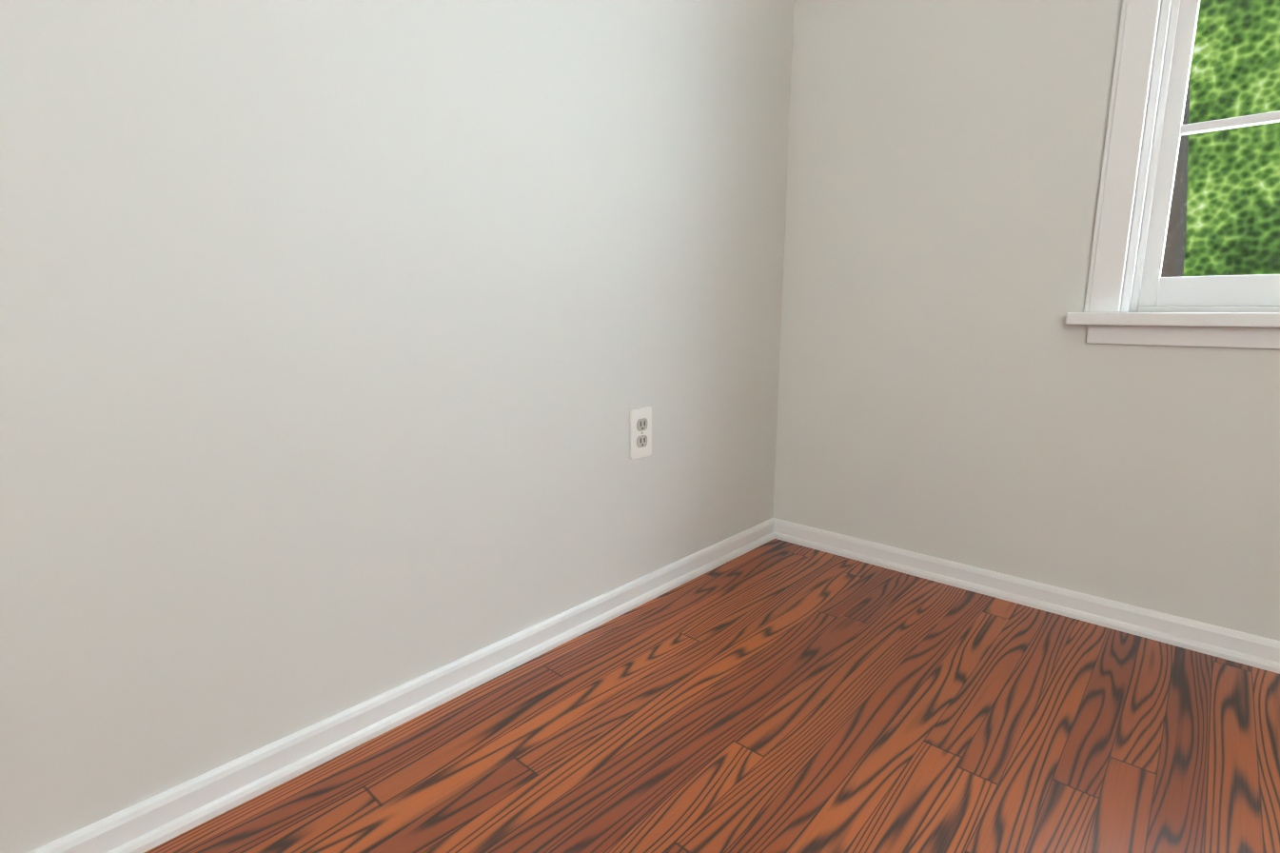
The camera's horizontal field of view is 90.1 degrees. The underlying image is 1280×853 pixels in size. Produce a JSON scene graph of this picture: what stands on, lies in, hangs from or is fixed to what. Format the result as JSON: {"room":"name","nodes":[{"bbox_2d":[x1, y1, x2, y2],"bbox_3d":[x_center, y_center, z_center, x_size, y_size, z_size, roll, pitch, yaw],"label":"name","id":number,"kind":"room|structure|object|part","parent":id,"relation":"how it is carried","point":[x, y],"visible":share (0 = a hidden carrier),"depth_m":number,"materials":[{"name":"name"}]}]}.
{"room":"empty room","nodes":[
{"label":"empty room","id":0,"kind":"room"},
{"bbox_2d":[0,0,794,852],"bbox_3d":[-1.075,-0.602,0.299,0.200,2.440,4.626,9,14,41],"label":"wall","id":1,"kind":"structure","parent":0,"point":[346,346],"depth_m":0.95,"materials":[{"name":"paint"}]},
{"bbox_2d":[630,406,651,459],"bbox_3d":[0.003,0.015,1.467,0.007,0.115,0.070,9,14,41],"label":"electrical outlet","id":2,"kind":"object","parent":1,"relation":"attached to","point":[640,432],"visible":1,"depth_m":1.46,"materials":[{"name":"white plastic"}]},
{"bbox_2d":[27,517,1279,852],"bbox_3d":[0.219,0.782,-0.645,3.300,0.057,4.226,9,14,41],"label":"baseboard","id":3,"kind":"structure","parent":1,"relation":"attached to","point":[163,817],"depth_m":1.25,"materials":[{"name":"white paint"}]},
{"bbox_2d":[144,538,1279,852],"bbox_3d":[0.219,0.883,-0.627,3.700,0.150,4.626,9,14,41],"label":"floor","id":4,"kind":"structure","parent":0,"point":[775,695],"depth_m":1.03,"materials":[{"name":"brown wood"}]},
{"bbox_2d":[772,0,1279,640],"bbox_3d":[1.707,-0.677,0.761,3.300,2.440,0.200,9,14,41],"label":"wall","id":5,"kind":"structure","parent":0,"point":[952,386],"depth_m":1.50,"materials":[{"name":"paint"}]},
{"bbox_2d":[1065,0,1279,349],"bbox_3d":[1.400,-0.843,0.976,1.090,1.451,0.255,9,14,41],"label":"window","id":6,"kind":"structure","parent":5,"relation":"in","point":[1132,322],"depth_m":1.28,"materials":[{"name":"white paint"}]},
{"bbox_3d":[1.386,-0.531,1.018,0.890,0.667,0.034,9,14,41],"label":"window sash","id":7,"kind":"part","parent":6,"relation":"part of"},
{"bbox_3d":[1.386,-0.545,1.015,0.816,0.581,0.003,9,14,41],"label":"glass","id":8,"kind":"part","parent":6,"relation":"part of","materials":[{"name":"clear glass"}]},
{"label":"outside","id":9,"kind":"structure","parent":0,"visible":0},
{"label":"ground","id":10,"kind":"structure","parent":9,"visible":0},
{"bbox_2d":[1161,71,1190,276],"bbox_3d":[2.323,-2.826,2.675,0.524,8.010,0.228,7,13,35],"label":"trunk","id":11,"kind":"object","parent":10,"relation":"on","point":[1173,223],"depth_m":2.82,"materials":[{"name":"plant"}]},
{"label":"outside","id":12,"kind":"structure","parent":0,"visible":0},
{"bbox_2d":[1182,0,1279,275],"bbox_3d":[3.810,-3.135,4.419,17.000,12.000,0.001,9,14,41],"label":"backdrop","id":13,"kind":"structure","parent":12,"point":[1240,228],"depth_m":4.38,"materials":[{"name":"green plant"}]}
]}

